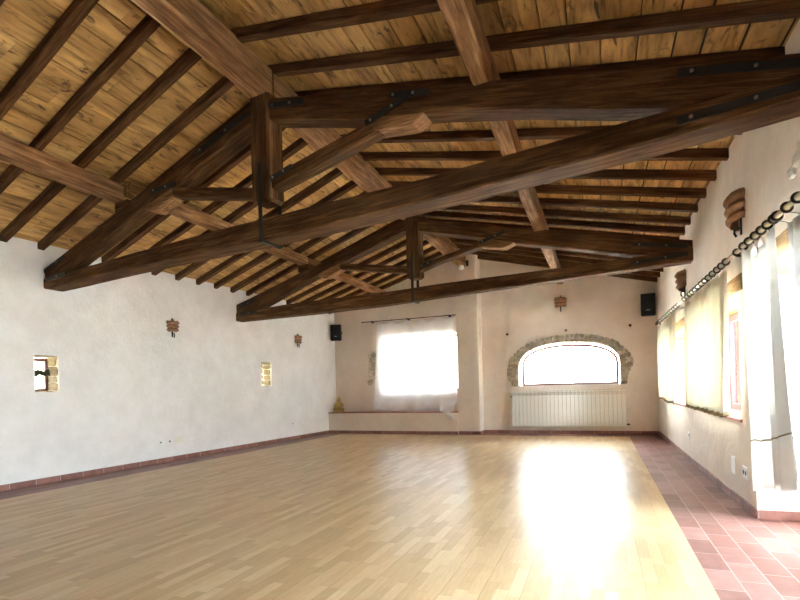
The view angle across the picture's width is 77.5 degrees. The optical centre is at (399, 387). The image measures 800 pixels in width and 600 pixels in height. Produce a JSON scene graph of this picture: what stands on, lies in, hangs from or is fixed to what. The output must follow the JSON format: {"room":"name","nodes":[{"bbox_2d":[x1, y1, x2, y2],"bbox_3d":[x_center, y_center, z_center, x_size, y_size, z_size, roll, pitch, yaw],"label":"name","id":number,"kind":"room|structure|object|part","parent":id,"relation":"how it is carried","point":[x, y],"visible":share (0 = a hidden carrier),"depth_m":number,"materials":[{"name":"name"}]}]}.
{"room":"community hall","nodes":[
{"label":"community hall","id":0,"kind":"room"},
{"bbox_2d":[0,237,335,484],"bbox_3d":[-4.489,-0.204,7.178,0.516,3.443,14.218,-1,0,23],"label":"wall","id":1,"kind":"structure","parent":0,"point":[126,385],"depth_m":7.66,"materials":[{"name":"white paint"}]},
{"bbox_2d":[34,358,47,390],"bbox_3d":[-4.760,-0.171,6.506,0.040,0.430,0.290,-1,0,22],"label":"window","id":2,"kind":"structure","parent":1,"relation":"in","point":[45,361],"depth_m":6.61,"materials":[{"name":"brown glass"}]},
{"bbox_2d":[35,369,49,376],"bbox_3d":[-4.707,-0.196,6.477,0.060,0.118,0.349,-1,0,22],"label":"twig","id":3,"kind":"object","parent":1,"relation":"attached to","point":[37,372],"visible":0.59,"depth_m":6.51,"materials":[{"name":"green plant"}]},
{"bbox_2d":[34,355,57,391],"bbox_3d":[-4.757,-0.195,6.506,0.441,0.568,0.383,-1,0,22],"label":"niche stone","id":4,"kind":"object","parent":1,"relation":"in","point":[53,385],"visible":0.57,"depth_m":6.59,"materials":[{"name":"beige stone"}]},
{"bbox_2d":[159,440,165,444],"bbox_3d":[-3.826,0.875,8.023,0.011,0.075,0.120,-2,0,23],"label":"wall plate","id":5,"kind":"object","parent":1,"relation":"attached to","point":[161,442],"visible":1,"depth_m":8.02,"materials":[{"name":"white plastic"}]},
{"bbox_2d":[0,430,328,491],"bbox_3d":[-4.325,1.180,6.857,0.035,0.075,12.705,-1,0,23],"label":"baseboard","id":6,"kind":"structure","parent":1,"relation":"attached to","point":[35,482],"depth_m":7.55,"materials":[{"name":"brown tile"}]},
{"bbox_2d":[166,318,179,337],"bbox_3d":[-3.725,-0.991,8.232,0.118,0.329,0.249,-1,0,22],"label":"wall lamp","id":7,"kind":"object","parent":1,"relation":"attached to","point":[172,326],"visible":1,"depth_m":8.18,"materials":[{"name":"ceramic"}]},
{"bbox_3d":[-3.726,-1.019,8.232,0.118,0.186,0.249,-1,0,22],"label":"lamp shade","id":8,"kind":"part","parent":7,"relation":"part of","materials":[{"name":"ceramic"}]},
{"bbox_2d":[175,436,183,442],"bbox_3d":[-3.692,0.865,8.335,0.010,0.100,0.170,-1,0,24],"label":"wall plate","id":9,"kind":"object","parent":1,"relation":"attached to","point":[177,439],"visible":1,"depth_m":8.33,"materials":[{"name":"beige plastic"}]},
{"bbox_2d":[261,362,270,385],"bbox_3d":[-3.012,-0.288,10.552,0.443,0.573,0.423,-1,0,22],"label":"niche stone","id":10,"kind":"object","parent":1,"relation":"in","point":[267,365],"visible":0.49,"depth_m":10.65,"materials":[{"name":"beige stone"}]},
{"bbox_2d":[294,334,301,346],"bbox_3d":[-2.318,-1.093,11.492,0.118,0.329,0.249,-1,0,22],"label":"wall lamp","id":11,"kind":"object","parent":1,"relation":"attached to","point":[298,339],"visible":1,"depth_m":11.43,"materials":[{"name":"ceramic"}]},
{"bbox_3d":[-2.319,-1.119,11.492,0.118,0.183,0.249,-1,0,22],"label":"lamp shade","id":12,"kind":"part","parent":11,"relation":"part of","materials":[{"name":"ceramic"}]},
{"bbox_2d":[330,324,341,340],"bbox_3d":[-1.630,-1.411,12.839,0.270,0.414,0.336,-1,0,5],"label":"loudspeaker","id":13,"kind":"object","parent":1,"relation":"attached to","point":[335,330],"visible":1,"depth_m":12.68,"materials":[{"name":"black plastic"}]},
{"bbox_2d":[332,331,338,337],"bbox_3d":[-1.641,-1.361,12.678,0.198,0.198,0.007,-2,0,5],"label":"grille","id":14,"kind":"object","parent":13,"relation":"attached to","point":[335,334],"depth_m":12.67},
{"bbox_2d":[0,0,443,302],"bbox_3d":[-3.038,-2.423,6.574,4.636,1.513,13.800,-1,0,22],"label":"ceiling","id":15,"kind":"structure","parent":0,"point":[23,23],"depth_m":4.95,"materials":[{"name":"brown wood"}]},
{"bbox_2d":[0,0,99,120],"bbox_3d":[-3.546,-2.378,4.345,3.863,1.243,0.088,-1,0,29],"label":"rafter","id":16,"kind":"object","parent":15,"relation":"attached to","point":[77,11],"visible":1,"depth_m":3.91,"materials":[{"name":"brown wood"}]},
{"bbox_2d":[0,14,160,193],"bbox_3d":[-3.382,-2.384,4.740,3.852,1.242,0.083,-2,0,29],"label":"rafter","id":17,"kind":"object","parent":15,"relation":"attached to","point":[147,26],"visible":0.79,"depth_m":4.34,"materials":[{"name":"brown wood"}]},
{"bbox_2d":[0,47,201,241],"bbox_3d":[-3.217,-2.390,5.137,3.840,1.234,0.086,-2,0,29],"label":"rafter","id":18,"kind":"object","parent":15,"relation":"attached to","point":[189,58],"visible":0.84,"depth_m":4.89,"materials":[{"name":"brown wood"}]},
{"bbox_2d":[37,76,234,250],"bbox_3d":[-3.052,-2.398,5.532,3.827,1.229,0.084,-2,0,29],"label":"rafter","id":19,"kind":"object","parent":15,"relation":"attached to","point":[224,84],"visible":0.8,"depth_m":5.30,"materials":[{"name":"brown wood"}]},
{"bbox_2d":[109,102,249,217],"bbox_3d":[-2.892,-2.403,5.919,3.816,1.230,0.087,-1,0,29],"label":"rafter","id":20,"kind":"object","parent":15,"relation":"attached to","point":[247,105],"visible":0.11,"depth_m":5.42,"materials":[{"name":"brown wood"}]},
{"bbox_2d":[101,128,285,261],"bbox_3d":[-2.723,-2.409,6.325,3.805,1.220,0.080,-2,0,29],"label":"rafter","id":21,"kind":"object","parent":15,"relation":"attached to","point":[242,155],"visible":0.5,"depth_m":6.55,"materials":[{"name":"brown wood"}]},
{"bbox_2d":[151,201,257,275],"bbox_3d":[-2.400,-2.421,7.106,3.781,1.223,0.094,-2,0,29],"label":"rafter","id":22,"kind":"object","parent":15,"relation":"attached to","point":[247,207],"visible":0.2,"depth_m":7.01,"materials":[{"name":"brown wood"}]},
{"bbox_2d":[149,137,307,248],"bbox_3d":[-2.558,-2.418,6.722,3.791,1.221,0.079,-2,0,29],"label":"rafter","id":23,"kind":"object","parent":15,"relation":"attached to","point":[300,143],"visible":0.41,"depth_m":6.64,"materials":[{"name":"brown wood"}]},
{"bbox_2d":[175,167,342,280],"bbox_3d":[-2.221,-2.429,7.532,3.766,1.216,0.088,-2,0,29],"label":"rafter","id":24,"kind":"object","parent":15,"relation":"attached to","point":[336,172],"visible":0.48,"depth_m":7.09,"materials":[{"name":"brown wood"}]},
{"bbox_2d":[196,180,357,284],"bbox_3d":[-2.049,-2.434,7.947,3.754,1.208,0.085,-1,0,29],"label":"rafter","id":25,"kind":"object","parent":15,"relation":"attached to","point":[350,185],"visible":0.42,"depth_m":8.24,"materials":[{"name":"brown wood"}]},
{"bbox_2d":[230,234,332,292],"bbox_3d":[-1.719,-2.447,8.742,3.732,1.205,0.092,-2,0,29],"label":"rafter","id":26,"kind":"object","parent":15,"relation":"attached to","point":[312,242],"visible":0.47,"depth_m":9.05,"materials":[{"name":"brown wood"}]},
{"bbox_2d":[214,191,366,288],"bbox_3d":[-1.884,-2.442,8.344,3.744,1.204,0.090,-2,0,29],"label":"rafter","id":27,"kind":"object","parent":15,"relation":"attached to","point":[264,256],"visible":0.35,"depth_m":8.78,"materials":[{"name":"brown wood"}]},
{"bbox_2d":[246,225,372,295],"bbox_3d":[-1.547,-2.453,9.157,3.717,1.199,0.082,-2,0,28],"label":"rafter","id":28,"kind":"object","parent":15,"relation":"attached to","point":[352,233],"visible":0.63,"depth_m":9.15,"materials":[{"name":"brown wood"}]},
{"bbox_2d":[286,239,405,303],"bbox_3d":[-1.016,-2.477,10.436,3.669,1.185,0.090,-2,0,26],"label":"rafter","id":29,"kind":"object","parent":15,"relation":"attached to","point":[401,244],"visible":0.59,"depth_m":10.35,"materials":[{"name":"brown wood"}]},
{"bbox_2d":[291,219,402,277],"bbox_3d":[-1.370,-2.461,9.581,3.700,1.196,0.088,-2,0,28],"label":"rafter","id":30,"kind":"object","parent":15,"relation":"attached to","point":[395,222],"visible":0.25,"depth_m":9.12,"materials":[{"name":"brown wood"}]},
{"bbox_2d":[299,240,429,302],"bbox_3d":[-0.839,-2.479,10.863,3.654,1.186,0.082,-1,0,26],"label":"rafter","id":31,"kind":"object","parent":15,"relation":"attached to","point":[425,242],"visible":0.47,"depth_m":10.86,"materials":[{"name":"brown wood"}]},
{"bbox_2d":[328,274,407,313],"bbox_3d":[-0.304,-2.500,12.151,3.611,1.168,0.090,-2,0,23],"label":"rafter","id":32,"kind":"object","parent":15,"relation":"attached to","point":[404,277],"visible":0.21,"depth_m":12.06,"materials":[{"name":"brown wood"}]},
{"bbox_2d":[322,246,435,299],"bbox_3d":[-0.661,-2.485,11.291,3.637,1.184,0.083,-1,0,25],"label":"rafter","id":33,"kind":"object","parent":15,"relation":"attached to","point":[432,248],"visible":0.43,"depth_m":11.26,"materials":[{"name":"brown wood"}]},
{"bbox_2d":[344,251,442,296],"bbox_3d":[-0.483,-2.494,11.717,3.623,1.171,0.095,-1,0,24],"label":"rafter","id":34,"kind":"object","parent":15,"relation":"attached to","point":[438,254],"visible":0.37,"depth_m":11.60,"materials":[{"name":"brown wood"}]},
{"bbox_2d":[0,433,799,599],"bbox_3d":[-0.557,1.265,5.621,9.330,0.300,14.200,-1,0,22],"label":"floor","id":35,"kind":"structure","parent":0,"point":[341,516],"depth_m":3.92,"materials":[{"name":"brown wood"}]},
{"bbox_2d":[329,411,458,433],"bbox_3d":[-0.170,0.844,12.230,3.380,0.522,0.429,-1,0,22],"label":"bench","id":36,"kind":"object","parent":35,"relation":"on","point":[368,420],"visible":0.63,"depth_m":12.01,"materials":[{"name":"beige paint"}]},
{"bbox_2d":[333,397,343,411],"bbox_3d":[-1.568,0.424,12.744,0.306,0.405,0.233,-1,0,7],"label":"seated statue","id":37,"kind":"object","parent":36,"relation":"on","point":[338,405],"visible":0.94,"depth_m":12.70,"materials":[{"name":"plastic"}]},
{"bbox_2d":[329,430,457,434],"bbox_3d":[-0.245,1.073,12.040,3.390,0.075,0.024,-1,0,22],"label":"baseboard","id":38,"kind":"structure","parent":36,"relation":"attached to","point":[330,431],"depth_m":11.96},
{"bbox_2d":[455,254,483,430],"bbox_3d":[1.612,-1.044,11.569,0.510,4.203,0.400,-1,0,22],"label":"wall pillar","id":39,"kind":"structure","parent":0,"point":[468,307],"depth_m":11.38,"materials":[{"name":"beige paint"}]},
{"bbox_2d":[404,214,465,266],"bbox_3d":[0.769,-2.900,9.793,0.192,0.296,3.587,-1,0,22],"label":"ridge beam","id":40,"kind":"structure","parent":39,"relation":"attached to","point":[443,244],"depth_m":9.93,"materials":[{"name":"brown wood"}]},
{"bbox_2d":[458,260,467,269],"bbox_3d":[1.425,-2.796,11.315,0.222,0.225,0.176,-1,0,22],"label":"spotlight","id":41,"kind":"object","parent":39,"relation":"attached to","point":[460,267],"visible":0.67,"depth_m":11.28,"materials":[{"name":"metal"}]},
{"bbox_2d":[459,431,480,434],"bbox_3d":[1.591,1.025,11.381,0.510,0.075,0.024,-1,0,22],"label":"baseboard","id":42,"kind":"structure","parent":39,"relation":"attached to","point":[460,432],"depth_m":11.36,"materials":[{"name":"brown tile"}]},
{"bbox_2d":[334,259,658,430],"bbox_3d":[1.866,-0.902,11.953,8.630,4.505,0.600,-1,0,22],"label":"wall","id":43,"kind":"structure","parent":0,"point":[605,306],"depth_m":11.23,"materials":[{"name":"beige paint"}]},
{"bbox_2d":[367,350,375,385],"bbox_3d":[-0.689,-0.512,12.658,0.344,0.900,0.077,-1,0,22],"label":"trim","id":44,"kind":"structure","parent":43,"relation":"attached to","point":[372,354],"depth_m":12.64,"materials":[{"name":"beige stone"}]},
{"bbox_2d":[361,314,455,322],"bbox_3d":[0.200,-1.688,12.229,2.530,0.065,0.118,-1,0,22],"label":"curtain rod","id":45,"kind":"object","parent":43,"relation":"attached to","point":[408,319],"visible":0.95,"depth_m":12.19,"materials":[{"name":"brown metal"}]},
{"bbox_2d":[374,315,456,421],"bbox_3d":[0.259,-0.456,12.012,2.190,2.518,0.435,-1,0,22],"label":"curtain","id":46,"kind":"object","parent":45,"relation":"hanging from","point":[415,368],"visible":1,"depth_m":12.11,"materials":[{"name":"white fabric"}]},
{"bbox_2d":[554,295,566,311],"bbox_3d":[3.507,-1.851,10.893,0.279,0.364,0.133,-1,0,22],"label":"wall lamp","id":47,"kind":"object","parent":43,"relation":"attached to","point":[560,301],"visible":1,"depth_m":10.86,"materials":[{"name":"ceramic"}]},
{"bbox_3d":[3.506,-1.879,10.893,0.279,0.218,0.133,-1,0,22],"label":"lamp shade","id":48,"kind":"part","parent":47,"relation":"part of","materials":[{"name":"ceramic"}]},
{"bbox_2d":[510,389,629,425],"bbox_3d":[3.661,0.439,10.862,2.453,0.780,0.140,-1,0,22],"label":"radiator","id":49,"kind":"object","parent":43,"relation":"attached to","point":[566,416],"visible":1,"depth_m":10.78,"materials":[{"name":"metal"}]},
{"bbox_2d":[507,333,633,386],"bbox_3d":[3.667,-0.618,10.908,2.645,1.128,0.078,-1,0,22],"label":"stone arch","id":50,"kind":"object","parent":43,"relation":"attached to","point":[625,357],"visible":1,"depth_m":10.84,"materials":[{"name":"beige stone"}]},
{"bbox_2d":[522,344,618,385],"bbox_3d":[3.775,-0.526,11.140,2.040,0.905,0.060,-1,0,22],"label":"window","id":51,"kind":"structure","parent":43,"relation":"in","point":[564,345],"depth_m":11.09,"materials":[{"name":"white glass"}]},
{"bbox_3d":[3.787,-0.097,11.140,1.940,0.045,0.060,-1,0,22],"label":"frame rail","id":52,"kind":"part","parent":51,"relation":"part of","materials":[{"name":"white wood"}]},
{"bbox_2d":[484,430,658,434],"bbox_3d":[3.651,0.971,10.934,3.650,0.075,0.024,-1,0,22],"label":"baseboard","id":53,"kind":"structure","parent":43,"relation":"attached to","point":[485,431],"depth_m":10.89,"materials":[{"name":"brown tile"}]},
{"bbox_2d":[640,293,655,316],"bbox_3d":[5.071,-1.686,10.173,0.270,0.454,0.313,-1,0,28],"label":"loudspeaker","id":54,"kind":"object","parent":43,"relation":"attached to","point":[648,301],"visible":1,"depth_m":10.04,"materials":[{"name":"black plastic"}]},
{"bbox_2d":[643,302,653,311],"bbox_3d":[5.003,-1.630,10.040,0.199,0.199,0.007,-1,0,27],"label":"grille","id":55,"kind":"object","parent":54,"relation":"attached to","point":[648,305],"depth_m":10.04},
{"bbox_2d":[199,0,799,276],"bbox_3d":[0.926,-2.708,4.987,5.092,1.452,13.800,-1,0,22],"label":"ceiling","id":56,"kind":"structure","parent":0,"point":[503,16],"depth_m":3.92,"materials":[{"name":"brown wood"}]},
{"bbox_2d":[229,0,500,42],"bbox_3d":[0.356,-2.539,3.236,4.166,1.127,0.094,-1,0,30],"label":"rafter","id":57,"kind":"object","parent":56,"relation":"attached to","point":[382,10],"visible":0.9,"depth_m":3.67,"materials":[{"name":"brown wood"}]},
{"bbox_2d":[267,0,799,76],"bbox_3d":[0.544,-2.545,3.707,4.167,1.128,0.085,-1,0,30],"label":"rafter","id":58,"kind":"object","parent":56,"relation":"attached to","point":[754,11],"visible":0.93,"depth_m":3.29,"materials":[{"name":"brown wood"}]},
{"bbox_2d":[448,237,625,259],"bbox_3d":[2.842,-2.608,9.453,4.131,1.128,0.087,-1,0,26],"label":"rafter","id":59,"kind":"object","parent":56,"relation":"attached to","point":[453,240],"visible":0.37,"depth_m":9.34,"materials":[{"name":"brown wood"}]},
{"bbox_2d":[295,46,784,95],"bbox_3d":[0.719,-2.550,4.145,4.166,1.132,0.083,-1,0,30],"label":"rafter","id":60,"kind":"object","parent":56,"relation":"attached to","point":[772,51],"visible":0.5,"depth_m":3.69,"materials":[{"name":"brown wood"}]},
{"bbox_2d":[340,125,742,142],"bbox_3d":[1.072,-2.558,5.028,4.167,1.127,0.084,-1,0,30],"label":"rafter","id":61,"kind":"object","parent":56,"relation":"attached to","point":[558,132],"visible":0.48,"depth_m":5.12,"materials":[{"name":"brown wood"}]},
{"bbox_2d":[359,148,728,160],"bbox_3d":[1.258,-2.563,5.492,4.167,1.133,0.081,-2,0,30],"label":"rafter","id":62,"kind":"object","parent":56,"relation":"attached to","point":[688,154],"visible":0.55,"depth_m":5.69,"materials":[{"name":"brown wood"}]},
{"bbox_2d":[374,167,716,180],"bbox_3d":[1.445,-2.568,5.957,4.167,1.131,0.084,-2,0,30],"label":"rafter","id":63,"kind":"object","parent":56,"relation":"attached to","point":[613,174],"visible":0.53,"depth_m":5.35,"materials":[{"name":"brown wood"}]},
{"bbox_2d":[388,181,706,197],"bbox_3d":[1.629,-2.575,6.419,4.168,1.132,0.090,-2,0,30],"label":"rafter","id":64,"kind":"object","parent":56,"relation":"attached to","point":[673,192],"visible":0.48,"depth_m":5.83,"materials":[{"name":"brown wood"}]},
{"bbox_2d":[428,218,678,238],"bbox_3d":[2.325,-2.589,8.161,4.145,1.127,0.091,-2,0,28],"label":"rafter","id":65,"kind":"object","parent":56,"relation":"attached to","point":[462,221],"visible":0.39,"depth_m":7.97,"materials":[{"name":"brown wood"}]},
{"bbox_2d":[423,211,684,234],"bbox_3d":[2.150,-2.587,7.721,4.150,1.136,0.094,-1,0,29],"label":"rafter","id":66,"kind":"object","parent":56,"relation":"attached to","point":[672,230],"visible":0.85,"depth_m":7.44,"materials":[{"name":"brown wood"}]},
{"bbox_2d":[454,243,662,271],"bbox_3d":[3.012,-2.607,9.877,4.128,1.131,0.081,-1,0,25],"label":"rafter","id":67,"kind":"object","parent":56,"relation":"attached to","point":[510,251],"visible":0.56,"depth_m":9.93,"materials":[{"name":"brown wood"}]},
{"bbox_2d":[459,248,659,276],"bbox_3d":[3.189,-2.612,10.321,4.126,1.128,0.091,-2,0,24],"label":"rafter","id":68,"kind":"object","parent":56,"relation":"attached to","point":[482,253],"visible":0.59,"depth_m":10.44,"materials":[{"name":"brown wood"}]},
{"bbox_2d":[442,204,690,224],"bbox_3d":[1.986,-2.581,7.313,4.156,1.125,0.087,-1,0,29],"label":"rafter","id":69,"kind":"object","parent":56,"relation":"attached to","point":[663,219],"visible":0.71,"depth_m":6.94,"materials":[{"name":"brown wood"}]},
{"bbox_2d":[477,255,656,281],"bbox_3d":[3.365,-2.619,10.764,4.123,1.135,0.084,-1,0,24],"label":"rafter","id":70,"kind":"object","parent":56,"relation":"attached to","point":[624,275],"visible":0.47,"depth_m":10.87,"materials":[{"name":"brown wood"}]},
{"bbox_2d":[475,196,697,212],"bbox_3d":[1.808,-2.577,6.871,4.163,1.127,0.091,-2,0,30],"label":"rafter","id":71,"kind":"object","parent":56,"relation":"attached to","point":[587,203],"visible":0.6,"depth_m":6.36,"materials":[{"name":"brown wood"}]},
{"bbox_2d":[656,20,799,511],"bbox_3d":[3.128,-0.419,4.130,0.500,3.475,14.200,-1,0,22],"label":"wall","id":72,"kind":"structure","parent":0,"point":[759,161],"depth_m":4.28,"materials":[{"name":"beige paint"}]},
{"bbox_2d":[43,53,799,291],"bbox_3d":[-1.111,-2.032,4.630,7.986,1.359,0.293,-2,0,29],"label":"roof truss","id":73,"kind":"object","parent":72,"relation":"attached to","point":[669,108],"visible":1,"depth_m":3.82,"materials":[{"name":"brown wood"}]},
{"bbox_2d":[131,0,272,97],"bbox_3d":[-2.333,-2.819,2.096,0.214,0.291,5.615,-2,0,22],"label":"ridge beam","id":74,"kind":"structure","parent":73,"relation":"on","point":[191,22],"depth_m":3.98,"materials":[{"name":"brown wood"}]},
{"bbox_3d":[-1.253,-2.215,4.695,0.229,0.985,0.210,-2,0,29],"label":"king post","id":75,"kind":"part","parent":73,"relation":"part of","materials":[{"name":"brown wood"}]},
{"bbox_2d":[272,73,405,219],"bbox_3d":[-0.594,-2.864,6.415,0.189,0.292,3.658,-1,0,22],"label":"ridge beam","id":76,"kind":"structure","parent":73,"relation":"on","point":[355,167],"depth_m":6.06,"materials":[{"name":"brown wood"}]},
{"bbox_2d":[436,0,490,85],"bbox_3d":[-0.387,-2.306,1.159,0.149,0.291,5.310,-1,0,22],"label":"purlin","id":77,"kind":"object","parent":73,"relation":"on","point":[462,19],"visible":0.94,"depth_m":3.17,"materials":[{"name":"brown wood"}]},
{"bbox_2d":[236,215,692,321],"bbox_3d":[0.292,-2.062,8.018,7.858,1.372,0.248,-1,0,27],"label":"roof truss","id":78,"kind":"object","parent":72,"relation":"attached to","point":[641,253],"visible":0.98,"depth_m":7.69,"materials":[{"name":"brown wood"}]},
{"bbox_2d":[122,181,307,264],"bbox_3d":[-2.413,-2.274,7.338,0.174,0.166,3.665,-1,0,22],"label":"purlin","id":79,"kind":"object","parent":78,"relation":"on","point":[185,212],"visible":0.56,"depth_m":6.67,"materials":[{"name":"brown wood"}]},
{"bbox_2d":[308,257,386,293],"bbox_3d":[-1.022,-2.315,10.828,0.172,0.163,3.808,-1,0,22],"label":"purlin","id":80,"kind":"object","parent":78,"relation":"on","point":[343,277],"visible":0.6,"depth_m":10.80,"materials":[{"name":"brown wood"}]},
{"bbox_3d":[0.241,-2.250,8.047,0.225,0.995,0.211,-1,0,27],"label":"king post","id":81,"kind":"part","parent":78,"relation":"part of","materials":[{"name":"brown wood"}]},
{"bbox_2d":[488,53,544,230],"bbox_3d":[1.301,-2.354,5.409,0.151,0.278,3.796,-1,0,22],"label":"purlin","id":82,"kind":"object","parent":78,"relation":"on","point":[505,133],"visible":0.54,"depth_m":4.69,"materials":[{"name":"brown wood"}]},
{"bbox_2d":[541,215,563,283],"bbox_3d":[2.783,-2.389,9.119,0.151,0.277,4.154,-1,0,22],"label":"purlin","id":83,"kind":"object","parent":78,"relation":"on","point":[550,255],"visible":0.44,"depth_m":8.74,"materials":[{"name":"brown wood"}]},
{"bbox_2d":[664,400,684,406],"bbox_3d":[4.678,0.237,7.987,0.520,0.026,2.460,-1,0,22],"label":"trim","id":84,"kind":"structure","parent":72,"relation":"attached to","point":[678,402],"depth_m":7.86,"materials":[{"name":"white"}]},
{"bbox_2d":[675,317,683,339],"bbox_3d":[4.646,-0.942,7.987,0.502,0.140,2.700,-1,0,22],"label":"trim","id":85,"kind":"structure","parent":72,"relation":"attached to","point":[679,326],"depth_m":7.61,"materials":[{"name":"brown wood"}]},
{"bbox_2d":[674,269,686,296],"bbox_3d":[3.857,-1.445,6.865,0.128,0.384,0.269,-1,0,22],"label":"wall lamp","id":86,"kind":"object","parent":72,"relation":"attached to","point":[680,276],"visible":1,"depth_m":6.79,"materials":[{"name":"ceramic"}]},
{"bbox_2d":[659,431,756,518],"bbox_3d":[4.076,0.960,7.088,0.024,0.075,6.830,-1,0,22],"label":"baseboard","id":87,"kind":"structure","parent":72,"relation":"attached to","point":[748,507],"depth_m":5.13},
{"bbox_2d":[697,408,741,422],"bbox_3d":[3.521,0.267,5.095,0.520,0.026,1.990,-1,0,22],"label":"window sill","id":88,"kind":"structure","parent":72,"relation":"attached to","point":[735,415],"depth_m":4.75,"materials":[{"name":"white stone"}]},
{"bbox_2d":[655,191,799,324],"bbox_3d":[3.261,-1.079,5.389,0.163,0.159,7.950,-1,0,22],"label":"curtain rod","id":89,"kind":"object","parent":72,"relation":"attached to","point":[736,252],"visible":0.66,"depth_m":3.72,"materials":[{"name":"black metal"}]},
{"bbox_2d":[656,305,677,404],"bbox_3d":[4.214,-0.480,7.876,0.096,1.414,2.257,-1,0,22],"label":"curtain","id":90,"kind":"object","parent":89,"relation":"hanging from","point":[666,362],"visible":0.99,"depth_m":7.47,"materials":[{"name":"beige fabric"}]},
{"bbox_2d":[681,258,730,417],"bbox_3d":[3.140,-0.435,5.176,0.114,1.360,2.265,-1,0,22],"label":"curtain","id":91,"kind":"object","parent":89,"relation":"hanging from","point":[706,335],"visible":0.98,"depth_m":4.81,"materials":[{"name":"beige fabric"}]},
{"bbox_2d":[738,215,799,491],"bbox_3d":[2.310,-0.181,3.149,0.118,1.760,1.069,-2,0,24],"label":"curtain","id":92,"kind":"object","parent":89,"relation":"hanging from","point":[774,465],"visible":1,"depth_m":3.08,"materials":[{"name":"white fabric"}]},
{"bbox_2d":[770,191,799,440],"bbox_3d":[2.182,-0.225,2.643,0.166,1.644,0.726,-1,0,22],"label":"curtain","id":93,"kind":"object","parent":89,"relation":"hanging from","point":[794,226],"visible":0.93,"depth_m":2.81,"materials":[{"name":"grey fabric"}]},
{"bbox_2d":[731,456,735,474],"bbox_3d":[3.056,0.705,4.558,0.009,0.155,0.140,-1,0,22],"label":"wall plate","id":94,"kind":"object","parent":72,"relation":"attached to","point":[733,459],"visible":1,"depth_m":4.55,"materials":[{"name":"white plastic"}]},
{"bbox_2d":[728,312,740,409],"bbox_3d":[3.614,-0.290,5.052,0.070,1.090,1.930,-1,0,22],"label":"window","id":95,"kind":"structure","parent":72,"relation":"in","point":[733,321],"depth_m":5.84,"materials":[{"name":"red paint"}]},
{"bbox_3d":[3.600,-0.799,5.052,0.070,0.070,1.790,-1,0,22],"label":"frame rail","id":96,"kind":"part","parent":95,"relation":"part of","materials":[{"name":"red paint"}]},
{"bbox_3d":[3.627,0.220,5.052,0.070,0.070,1.790,-1,0,22],"label":"frame rail","id":97,"kind":"part","parent":95,"relation":"part of","materials":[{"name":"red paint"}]},
{"bbox_3d":[3.612,-0.290,5.053,0.006,0.970,1.810,-1,0,22],"label":"pane","id":98,"kind":"part","parent":95,"relation":"part of","materials":[{"name":"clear glass"}]},
{"bbox_2d":[723,187,745,237],"bbox_3d":[2.773,-1.446,4.154,0.128,0.389,0.269,-1,0,22],"label":"wall lamp","id":99,"kind":"object","parent":72,"relation":"attached to","point":[734,203],"visible":1,"depth_m":4.09,"materials":[{"name":"ceramic"}]},
{"bbox_2d":[727,272,742,316],"bbox_3d":[3.490,-0.912,5.095,0.502,0.140,2.230,-1,0,22],"label":"trim","id":100,"kind":"structure","parent":72,"relation":"attached to","point":[735,285],"depth_m":4.51,"materials":[{"name":"brown wood"}]},
{"bbox_2d":[742,465,747,479],"bbox_3d":[2.914,0.714,4.206,0.011,0.100,0.150,-1,0,22],"label":"wall plate","id":101,"kind":"object","parent":72,"relation":"attached to","point":[744,469],"visible":1,"depth_m":4.18,"materials":[{"name":"white plastic"}]},
{"bbox_2d":[757,228,790,274],"bbox_3d":[2.486,-0.935,2.588,0.502,0.140,2.970,-1,0,22],"label":"trim","id":102,"kind":"structure","parent":72,"relation":"attached to","point":[782,241],"depth_m":3.28,"materials":[{"name":"brown wood"}]},
{"bbox_2d":[757,510,799,521],"bbox_3d":[3.005,0.988,3.837,0.420,0.075,0.024,-1,0,22],"label":"baseboard","id":103,"kind":"structure","parent":72,"relation":"attached to","point":[792,516],"depth_m":3.85,"materials":[{"name":"tile"}]},
{"bbox_2d":[787,140,799,178],"bbox_3d":[2.372,-1.363,2.949,0.077,0.171,0.274,-1,0,22],"label":"spotlight","id":104,"kind":"object","parent":72,"relation":"attached to","point":[791,173],"visible":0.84,"depth_m":2.96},
{"bbox_3d":[-3.340,-0.765,-0.665,8.930,4.505,0.500,-2,0,22],"label":"wall","id":105,"kind":"structure","parent":0,"visible":0},
{"bbox_2d":[0,134,123,202],"bbox_3d":[-4.275,-2.177,2.972,0.187,0.193,5.788,-1,0,22],"label":"purlin","id":106,"kind":"object","parent":105,"relation":"attached to","point":[14,152],"visible":1,"depth_m":4.97,"materials":[{"name":"brown wood"}]}
]}

